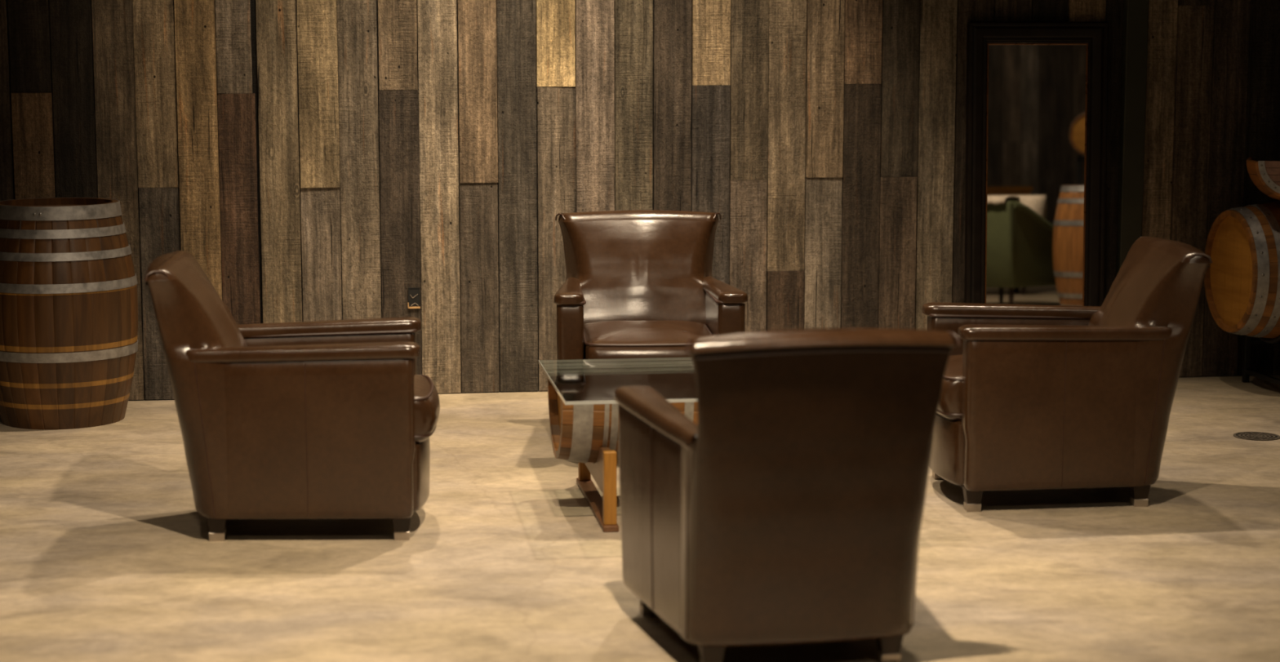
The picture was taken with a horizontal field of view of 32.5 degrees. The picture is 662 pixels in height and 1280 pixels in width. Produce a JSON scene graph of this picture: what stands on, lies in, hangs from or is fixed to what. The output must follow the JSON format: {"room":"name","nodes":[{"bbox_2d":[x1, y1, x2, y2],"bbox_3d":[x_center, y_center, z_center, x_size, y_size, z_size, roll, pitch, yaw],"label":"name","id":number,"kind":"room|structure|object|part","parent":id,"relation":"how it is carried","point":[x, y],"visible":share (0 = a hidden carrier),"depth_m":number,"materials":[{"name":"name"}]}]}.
{"room":"winery tasting lounge","nodes":[
{"label":"winery tasting lounge","id":0,"kind":"room"},
{"bbox_2d":[0,0,1279,400],"bbox_3d":[-0.291,-1.811,9.761,13.002,4.200,0.101,-1,8,-8],"label":"wall","id":1,"kind":"structure","parent":0,"point":[317,160],"depth_m":9.86,"materials":[{"name":"brown wood"}]},
{"bbox_2d":[408,287,420,308],"bbox_3d":[-1.014,-0.148,9.840,0.055,0.094,0.005,-1,8,-8],"label":"junction box","id":2,"kind":"object","parent":1,"relation":"attached to","point":[414,293],"visible":1,"depth_m":9.84,"materials":[{"name":"black metal"}]},
{"bbox_2d":[1115,0,1149,275],"bbox_3d":[2.286,-1.850,10.055,0.103,4.200,0.055,-1,8,-8],"label":"trim","id":3,"kind":"structure","parent":1,"relation":"attached to","point":[1135,12],"depth_m":10.15,"materials":[{"name":"black paint"}]},
{"bbox_2d":[0,374,1279,661],"bbox_3d":[0.700,0.942,5.473,17.400,0.120,13.800,0,8,0],"label":"floor","id":4,"kind":"structure","parent":0,"point":[107,553],"depth_m":6.70,"materials":[{"name":"concrete"}]},
{"bbox_2d":[0,197,137,429],"bbox_3d":[-2.435,-0.083,9.211,0.641,0.920,0.641,-2,8,-17],"label":"wine barrel","id":5,"kind":"object","parent":4,"relation":"on","point":[68,298],"visible":1,"depth_m":8.96,"materials":[{"name":"brown wood"}]},
{"bbox_2d":[144,250,439,541],"bbox_3d":[-1.130,0.193,7.247,0.935,0.894,0.740,-1,8,-5],"label":"chair","id":6,"kind":"object","parent":4,"relation":"on","point":[330,419],"visible":1,"depth_m":6.94,"materials":[{"name":"brown leather"}]},
{"bbox_3d":[-1.419,0.158,7.214,0.352,0.816,0.666,-1,8,-5],"label":"backrest","id":7,"kind":"part","parent":6,"relation":"part of","materials":[{"name":"brown leather"}]},
{"bbox_3d":[-1.357,0.618,7.044,0.060,0.054,0.060,-1,8,-5],"label":"leg","id":8,"kind":"part","parent":6,"relation":"part of","materials":[{"name":"brown wood"}]},
{"bbox_3d":[-1.013,0.336,6.965,0.593,0.530,0.103,-1,8,-5],"label":"arm panel","id":9,"kind":"part","parent":6,"relation":"part of","materials":[{"name":"brown leather"}]},
{"bbox_3d":[-1.069,0.255,7.571,0.593,0.530,0.103,-1,8,-5],"label":"arm panel","id":10,"kind":"part","parent":6,"relation":"part of","materials":[{"name":"brown leather"}]},
{"bbox_3d":[-0.766,0.616,7.058,0.060,0.054,0.060,-1,8,-5],"label":"leg","id":11,"kind":"part","parent":6,"relation":"part of","materials":[{"name":"brown wood"}]},
{"bbox_2d":[413,374,439,443],"bbox_3d":[-0.985,0.243,7.266,0.642,0.190,0.500,-1,8,-5],"label":"seat cushion","id":12,"kind":"object","parent":6,"relation":"on","point":[426,397],"depth_m":7.07,"materials":[{"name":"brown leather"}]},
{"bbox_2d":[538,356,697,532],"bbox_3d":[0.244,0.377,7.545,1.102,0.450,0.912,-1,8,-8],"label":"coffee table","id":13,"kind":"object","parent":4,"relation":"on","point":[584,410],"visible":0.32,"depth_m":7.37,"materials":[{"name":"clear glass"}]},
{"bbox_3d":[-0.200,0.416,7.890,0.042,0.243,0.040,-1,8,-8],"label":"post","id":14,"kind":"part","parent":13,"relation":"part of","materials":[{"name":"orange wood"}]},
{"bbox_3d":[-0.099,0.512,7.173,0.042,0.243,0.040,-1,8,-8],"label":"post","id":15,"kind":"part","parent":13,"relation":"part of","materials":[{"name":"orange wood"}]},
{"bbox_3d":[0.244,0.160,7.516,1.100,0.012,0.910,-1,8,-8],"label":"glass","id":16,"kind":"part","parent":13,"relation":"part of","materials":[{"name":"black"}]},
{"bbox_2d":[553,209,747,363],"bbox_3d":[0.021,-0.003,8.715,0.740,0.894,0.935,0,8,-3],"label":"chair","id":17,"kind":"object","parent":4,"relation":"on","point":[638,283],"visible":0.71,"depth_m":8.87,"materials":[{"name":"brown leather"}]},
{"bbox_3d":[-0.281,0.114,8.622,0.103,0.530,0.593,0,8,-3],"label":"arm panel","id":18,"kind":"part","parent":17,"relation":"part of","materials":[{"name":"brown leather"}]},
{"bbox_3d":[0.003,-0.080,8.997,0.666,0.816,0.352,0,8,-3],"label":"backrest","id":19,"kind":"part","parent":17,"relation":"part of","materials":[{"name":"brown leather"}]},
{"bbox_2d":[583,320,711,362],"bbox_3d":[0.029,0.067,8.577,0.500,0.190,0.642,0,8,-3],"label":"seat cushion","id":20,"kind":"object","parent":17,"relation":"on","point":[602,340],"depth_m":8.36,"materials":[{"name":"brown leather"}]},
{"bbox_3d":[0.332,0.109,8.658,0.103,0.530,0.593,0,8,-3],"label":"arm panel","id":21,"kind":"part","parent":17,"relation":"part of","materials":[{"name":"brown leather"}]},
{"bbox_2d":[614,328,959,661],"bbox_3d":[0.364,0.386,5.808,0.740,0.894,0.935,-2,8,-11],"label":"chair","id":22,"kind":"object","parent":4,"relation":"on","point":[791,512],"visible":1,"depth_m":5.45,"materials":[{"name":"brown leather"}]},
{"bbox_3d":[0.027,0.740,6.137,0.060,0.054,0.060,-2,8,-11],"label":"leg","id":23,"kind":"part","parent":22,"relation":"part of","materials":[{"name":"brown wood"}]},
{"bbox_3d":[0.044,0.485,5.849,0.103,0.530,0.593,-2,8,-11],"label":"arm panel","id":24,"kind":"part","parent":22,"relation":"part of","materials":[{"name":"brown leather"}]},
{"bbox_3d":[0.181,0.815,5.571,0.060,0.054,0.060,-2,8,-11],"label":"leg","id":25,"kind":"part","parent":22,"relation":"part of","materials":[{"name":"brown wood"}]},
{"bbox_3d":[0.642,0.803,5.662,0.060,0.054,0.060,-2,8,-11],"label":"leg","id":26,"kind":"part","parent":22,"relation":"part of","materials":[{"name":"brown wood"}]},
{"bbox_2d":[964,21,1108,306],"bbox_3d":[1.830,-0.596,10.139,0.662,1.652,0.103,-1,8,-8],"label":"floor mirror","id":27,"kind":"object","parent":4,"relation":"on","point":[1036,108],"visible":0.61,"depth_m":10.12,"materials":[{"name":"black metal"}]},
{"bbox_2d":[986,42,1088,306],"bbox_3d":[1.829,-0.594,10.147,0.484,1.470,0.008,-1,6,-8],"label":"mirror glass","id":28,"kind":"object","parent":27,"relation":"attached to","point":[1037,93],"depth_m":10.13,"materials":[{"name":"silver mirror"}]},
{"bbox_2d":[922,235,1212,511],"bbox_3d":[1.455,0.130,7.719,0.935,0.894,0.740,0,8,-4],"label":"chair","id":29,"kind":"object","parent":4,"relation":"on","point":[1033,397],"visible":0.95,"depth_m":7.42,"materials":[{"name":"brown leather"}]},
{"bbox_2d":[937,354,962,420],"bbox_3d":[1.310,0.182,7.718,0.642,0.190,0.500,0,8,-4],"label":"seat cushion","id":30,"kind":"object","parent":29,"relation":"on","point":[949,408],"depth_m":7.47,"materials":[{"name":"brown leather"}]},
{"bbox_3d":[1.134,0.560,7.479,0.060,0.054,0.060,0,8,-4],"label":"leg","id":31,"kind":"part","parent":29,"relation":"part of","materials":[{"name":"brown wood"}]},
{"bbox_3d":[1.347,0.193,8.032,0.593,0.530,0.103,0,8,-4],"label":"arm panel","id":32,"kind":"part","parent":29,"relation":"part of","materials":[{"name":"brown leather"}]},
{"bbox_3d":[1.386,0.275,7.424,0.593,0.530,0.103,0,8,-4],"label":"arm panel","id":33,"kind":"part","parent":29,"relation":"part of","materials":[{"name":"brown leather"}]},
{"bbox_3d":[1.720,0.550,7.556,0.060,0.054,0.060,0,8,-4],"label":"leg","id":34,"kind":"part","parent":29,"relation":"part of","materials":[{"name":"brown wood"}]},
{"bbox_3d":[1.746,0.089,7.733,0.352,0.816,0.666,0,8,-4],"label":"backrest","id":35,"kind":"part","parent":29,"relation":"part of","materials":[{"name":"brown leather"}]},
{"bbox_2d":[1233,431,1279,440],"bbox_3d":[2.493,0.425,8.868,0.184,0.004,0.184,0,8,0],"label":"floor drain","id":36,"kind":"object","parent":4,"relation":"on","point":[1255,436],"visible":1,"depth_m":8.86,"materials":[{"name":"metal"}]},
{"bbox_2d":[1241,334,1279,385],"bbox_3d":[3.124,0.089,10.073,0.546,0.351,0.509,-1,8,-9],"label":"stand","id":37,"kind":"object","parent":4,"relation":"on","point":[1246,371],"visible":0.6,"depth_m":10.23,"materials":[{"name":"black metal"}]},
{"bbox_2d":[1204,200,1279,337],"bbox_3d":[3.124,-0.280,10.023,0.920,0.650,0.650,-1,8,-9],"label":"wine barrel","id":38,"kind":"object","parent":37,"relation":"on","point":[1242,282],"visible":0.98,"depth_m":9.85,"materials":[{"name":"brown wood"}]},
{"bbox_2d":[1246,157,1279,199],"bbox_3d":[2.905,-0.675,9.811,0.380,0.190,0.404,2,8,11],"label":"wine barrel","id":39,"kind":"object","parent":38,"relation":"on","point":[1267,180],"visible":1,"depth_m":9.64,"materials":[{"name":"brown wood"}]},
{"bbox_3d":[2.834,0.082,10.245,0.026,0.318,0.026,-1,8,-9],"label":"leg","id":40,"kind":"part","parent":37,"relation":"part of","materials":[{"name":"black metal"}]},
{"bbox_3d":[3.091,0.045,10.281,0.500,0.022,0.022,-1,8,-9],"label":"rail","id":41,"kind":"part","parent":37,"relation":"part of","materials":[{"name":"black metal"}]}
]}

